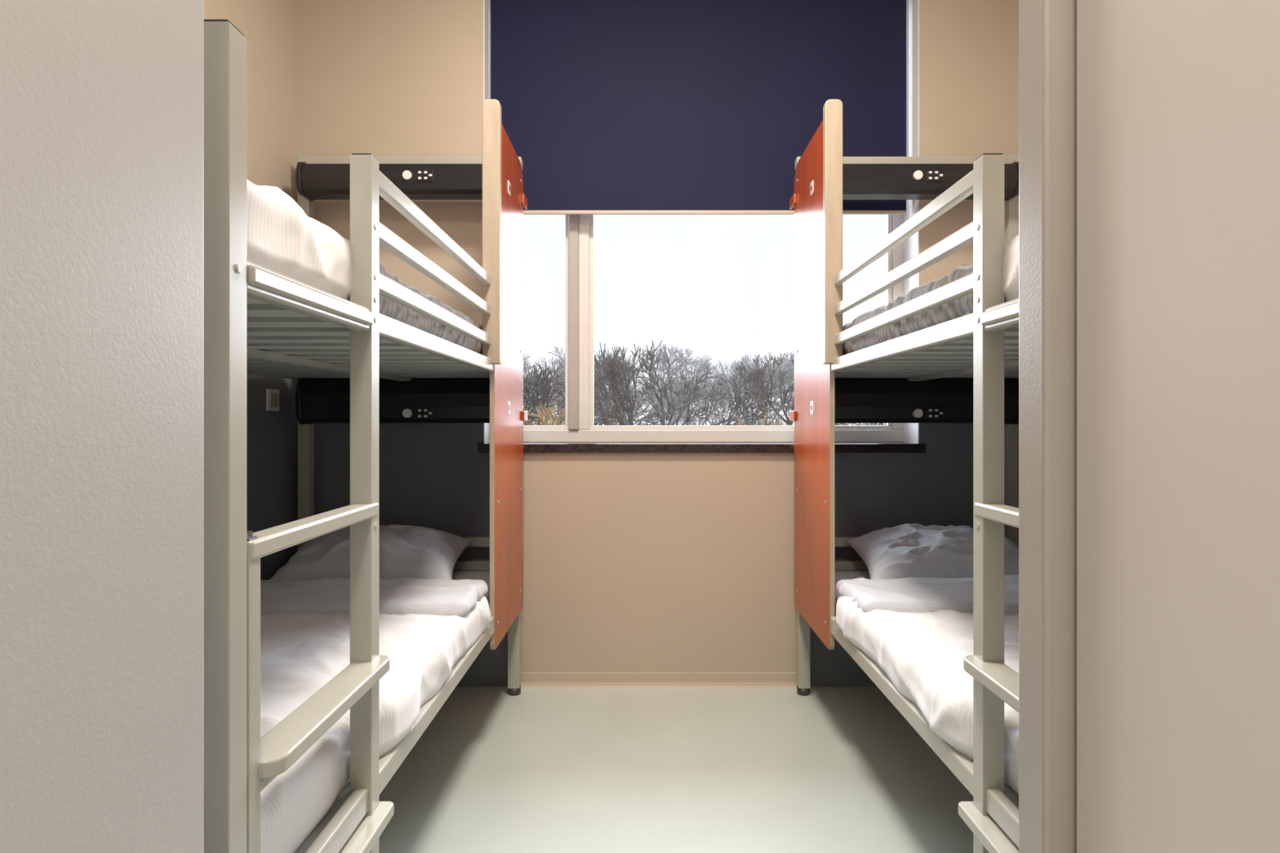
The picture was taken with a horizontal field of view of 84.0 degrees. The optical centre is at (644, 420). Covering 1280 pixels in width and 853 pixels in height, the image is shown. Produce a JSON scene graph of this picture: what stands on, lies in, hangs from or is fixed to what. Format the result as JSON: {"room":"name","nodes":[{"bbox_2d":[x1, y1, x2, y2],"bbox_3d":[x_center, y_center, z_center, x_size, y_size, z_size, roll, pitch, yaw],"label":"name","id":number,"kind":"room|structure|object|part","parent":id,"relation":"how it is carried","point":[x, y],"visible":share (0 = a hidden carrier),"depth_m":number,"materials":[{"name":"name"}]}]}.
{"room":"hostel dormitory room","nodes":[
{"label":"hostel dormitory room","id":0,"kind":"room"},
{"bbox_2d":[0,0,204,852],"bbox_3d":[-1.070,-0.525,-0.338,1.220,3.450,2.165,0,0,0],"label":"wall","id":1,"kind":"structure","parent":0,"point":[102,101],"depth_m":0.60,"materials":[{"name":"beige paint"}]},
{"bbox_2d":[204,0,297,580],"bbox_3d":[-1.620,-0.525,1.972,0.120,3.450,2.455,0,0,0],"label":"wall","id":2,"kind":"structure","parent":0,"point":[269,28],"depth_m":2.97,"materials":[{"name":"beige paint"}]},
{"bbox_2d":[266,388,279,410],"bbox_3d":[-1.553,-0.085,2.975,0.014,0.090,0.090,0,0,0],"label":"wall socket","id":3,"kind":"object","parent":2,"relation":"attached to","point":[272,395],"visible":1,"depth_m":2.96,"materials":[{"name":"white plastic"}]},
{"bbox_2d":[297,0,1018,686],"bbox_3d":[0.065,-0.525,3.350,3.490,3.450,0.300,0,0,0],"label":"wall","id":4,"kind":"structure","parent":0,"point":[633,562],"depth_m":3.20,"materials":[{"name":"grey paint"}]},
{"bbox_2d":[520,672,796,688],"bbox_3d":[0.068,1.168,3.189,1.245,0.064,0.022,0,0,0],"label":"baseboard","id":5,"kind":"structure","parent":4,"relation":"attached to","point":[528,680],"depth_m":3.19,"materials":[{"name":"beige paint"}]},
{"bbox_2d":[490,0,906,214],"bbox_3d":[0.253,-1.509,3.300,1.930,1.102,0.059,0,0,0],"label":"roller blind","id":6,"kind":"object","parent":4,"relation":"attached to","point":[609,107],"visible":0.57,"depth_m":3.30,"materials":[{"name":"blue fabric"}]},
{"bbox_2d":[483,0,919,444],"bbox_3d":[0.258,-0.985,3.296,1.964,2.190,0.188,0,0,0],"label":"window frame","id":7,"kind":"structure","parent":4,"relation":"attached to","point":[911,245],"depth_m":3.26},
{"bbox_2d":[477,442,925,453],"bbox_3d":[0.258,0.125,3.283,2.004,0.040,0.215,0,0,0],"label":"window sill","id":8,"kind":"structure","parent":4,"relation":"attached to","point":[528,447],"depth_m":3.17,"materials":[{"name":"stone"}]},
{"bbox_2d":[523,214,903,442],"bbox_3d":[0.258,-0.988,3.412,1.964,2.185,0.077,0,0,0],"label":"window","id":9,"kind":"structure","parent":4,"relation":"in","point":[579,431],"depth_m":3.39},
{"bbox_3d":[0.263,-0.983,3.421,1.854,2.055,0.035,0,0,0],"label":"sash","id":10,"kind":"part","parent":9,"relation":"part of","materials":[{"name":"clear glass"}]},
{"bbox_2d":[378,686,973,852],"bbox_3d":[0.065,1.260,1.040,3.490,0.120,4.920,0,0,0],"label":"floor","id":11,"kind":"structure","parent":0,"point":[829,769],"depth_m":2.40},
{"bbox_2d":[204,18,527,852],"bbox_3d":[-1.011,0.020,2.052,1.007,2.360,2.287,0,0,0],"label":"bunk bed","id":12,"kind":"object","parent":11,"relation":"on","point":[260,320],"visible":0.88,"depth_m":1.39,"materials":[{"name":"metal"}]},
{"bbox_2d":[295,161,482,200],"bbox_3d":[-1.021,-1.025,3.027,0.872,0.144,0.130,0,0,0],"label":"headboard panel","id":13,"kind":"object","parent":12,"relation":"attached to","point":[314,181],"visible":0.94,"depth_m":2.98,"materials":[{"name":"black plastic"}]},
{"bbox_2d":[295,377,489,424],"bbox_3d":[-1.021,-0.085,3.027,0.872,0.204,0.130,0,0,0],"label":"headboard panel","id":14,"kind":"object","parent":12,"relation":"attached to","point":[317,400],"visible":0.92,"depth_m":2.98,"materials":[{"name":"black plastic"}]},
{"bbox_2d":[336,571,489,797],"bbox_3d":[-1.023,0.693,2.030,0.876,0.093,2.102,0,0,0],"label":"mattress","id":15,"kind":"object","parent":12,"relation":"on","point":[344,760],"visible":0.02,"depth_m":1.42,"materials":[{"name":"grey fabric"}]},
{"bbox_2d":[270,524,473,579],"bbox_3d":[-1.075,0.546,2.840,0.700,0.237,0.429,0,0,-3],"label":"pillow","id":16,"kind":"object","parent":15,"relation":"on","point":[404,551],"visible":0.68,"depth_m":2.71,"materials":[{"name":"fabric"}]},
{"bbox_2d":[260,595,490,852],"bbox_3d":[-0.997,0.654,1.756,0.953,0.184,1.560,0,0,0],"label":"duvet","id":17,"kind":"object","parent":15,"relation":"on","point":[301,652],"visible":0.26,"depth_m":1.66,"materials":[{"name":"fabric"}]},
{"bbox_2d":[260,576,488,616],"bbox_3d":[-1.000,0.588,2.380,0.926,0.081,0.406,0,0,0],"label":"folded blanket","id":18,"kind":"object","parent":17,"relation":"on","point":[402,596],"visible":0.66,"depth_m":2.29,"materials":[{"name":"white fabric"}]},
{"bbox_3d":[-0.544,-0.146,2.845,0.018,1.948,0.610,0,0,0],"label":"panel","id":19,"kind":"part","parent":12,"relation":"part of","materials":[{"name":"orange wood"}]},
{"bbox_3d":[-1.025,-0.254,2.030,0.872,0.095,2.102,0,0,0],"label":"mattress","id":20,"kind":"object","parent":12,"relation":"on","visible":0},
{"bbox_2d":[246,179,351,301],"bbox_3d":[-1.015,-0.299,1.246,0.900,0.184,0.543,0,0,0],"label":"duvet","id":21,"kind":"object","parent":20,"relation":"on","point":[282,238],"visible":0.13,"depth_m":1.16,"materials":[{"name":"fabric"}]},
{"bbox_2d":[378,263,482,355],"bbox_3d":[-1.012,-0.288,2.230,0.895,0.145,1.515,0,0,0],"label":"sheet","id":22,"kind":"object","parent":20,"relation":"on","point":[393,309],"visible":0.11,"depth_m":1.90,"materials":[{"name":"white fabric"}]},
{"bbox_2d":[789,98,1018,852],"bbox_3d":[1.141,0.020,2.052,1.007,2.360,2.287,0,0,0],"label":"bunk bed","id":23,"kind":"object","parent":11,"relation":"on","point":[982,345],"visible":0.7,"depth_m":2.04,"materials":[{"name":"metal"}]},
{"bbox_3d":[0.674,-0.146,2.845,0.018,1.948,0.610,0,0,0],"label":"panel","id":24,"kind":"part","parent":23,"relation":"part of","materials":[{"name":"orange wood"}]},
{"bbox_2d":[844,311,969,354],"bbox_3d":[1.155,-0.254,2.030,0.873,0.095,2.102,0,0,0],"label":"mattress","id":25,"kind":"object","parent":23,"relation":"on","point":[966,313],"visible":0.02,"depth_m":2.03,"materials":[{"name":"white fabric"}]},
{"bbox_2d":[842,263,973,355],"bbox_3d":[1.143,-0.286,2.228,0.892,0.147,1.510,0,0,0],"label":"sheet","id":26,"kind":"object","parent":25,"relation":"on","point":[956,308],"visible":0.17,"depth_m":1.85,"materials":[{"name":"white fabric"}]},
{"bbox_2d":[1001,233,1018,302],"bbox_3d":[1.149,-0.300,1.242,0.903,0.185,0.549,0,0,0],"label":"duvet","id":27,"kind":"object","parent":25,"relation":"on","point":[1010,264],"visible":0.06,"depth_m":1.37,"materials":[{"name":"fabric"}]},
{"bbox_2d":[835,377,1018,424],"bbox_3d":[1.151,-0.085,3.027,0.872,0.204,0.130,0,0,0],"label":"headboard panel","id":28,"kind":"object","parent":23,"relation":"attached to","point":[857,400],"visible":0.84,"depth_m":2.98,"materials":[{"name":"black plastic"}]},
{"bbox_2d":[835,571,1018,795],"bbox_3d":[1.153,0.693,2.030,0.876,0.093,2.102,0,0,0],"label":"mattress","id":29,"kind":"object","parent":23,"relation":"on","point":[1010,766],"visible":0.02,"depth_m":1.41,"materials":[{"name":"white fabric"}]},
{"bbox_2d":[835,595,1018,793],"bbox_3d":[1.128,0.654,1.760,0.954,0.184,1.561,0,0,0],"label":"duvet","id":30,"kind":"object","parent":29,"relation":"on","point":[922,655],"visible":0.19,"depth_m":1.85,"materials":[{"name":"fabric"}]},
{"bbox_2d":[835,574,1018,614],"bbox_3d":[1.137,0.588,2.386,0.928,0.082,0.403,0,0,0],"label":"folded blanket","id":31,"kind":"object","parent":30,"relation":"on","point":[911,594],"visible":0.41,"depth_m":2.33,"materials":[{"name":"white fabric"}]},
{"bbox_2d":[844,523,1018,578],"bbox_3d":[1.205,0.542,2.840,0.700,0.240,0.429,0,0,3],"label":"pillow","id":32,"kind":"object","parent":29,"relation":"on","point":[915,549],"visible":0.55,"depth_m":2.73,"materials":[{"name":"fabric"}]},
{"bbox_2d":[842,161,1018,200],"bbox_3d":[1.151,-1.025,3.027,0.872,0.144,0.130,0,0,0],"label":"headboard panel","id":33,"kind":"object","parent":23,"relation":"attached to","point":[860,181],"visible":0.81,"depth_m":2.98,"materials":[{"name":"black plastic"}]},
{"bbox_3d":[1.082,-0.525,0.776,1.215,3.450,0.048,0,0,0],"label":"wall","id":34,"kind":"structure","parent":0,"visible":0},
{"bbox_2d":[1018,0,1076,852],"bbox_3d":[0.448,-0.525,0.772,0.055,3.450,0.055,0,0,0],"label":"trim","id":35,"kind":"structure","parent":34,"relation":"attached to","point":[1047,28],"depth_m":0.74,"materials":[{"name":"metal"}]},
{"bbox_2d":[1076,0,1279,852],"bbox_3d":[0.468,-0.405,0.289,0.040,3.190,0.898,0,0,0],"label":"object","id":36,"kind":"structure","parent":34,"relation":"in","point":[1178,101],"depth_m":0.60,"materials":[{"name":"paint"}]},
{"label":"outside","id":37,"kind":"structure","parent":0,"visible":0},
{"bbox_3d":[5.000,4.550,64.000,170.000,0.300,112.000,0,0,0],"label":"ground","id":38,"kind":"structure","parent":37,"visible":0},
{"bbox_2d":[523,400,877,425],"bbox_3d":[-0.596,1.733,29.004,30.097,5.372,7.887,0,0,0],"label":"shrubs","id":39,"kind":"object","parent":38,"relation":"on","point":[547,414],"visible":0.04,"depth_m":28.66,"materials":[{"name":"brown plant"}]},
{"bbox_2d":[523,343,878,425],"bbox_3d":[8.466,-1.559,72.222,112.786,11.966,25.238,0,0,0],"label":"trees","id":40,"kind":"object","parent":38,"relation":"on","point":[704,366],"visible":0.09,"depth_m":69.68,"materials":[{"name":"plant"}]},
{"bbox_2d":[523,340,885,425],"bbox_3d":[2.107,-0.169,40.334,61.000,9.224,21.126,0,0,0],"label":"bare trees","id":41,"kind":"object","parent":38,"relation":"on","point":[615,371],"visible":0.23,"depth_m":39.91,"materials":[{"name":"grey plant"}]}
]}

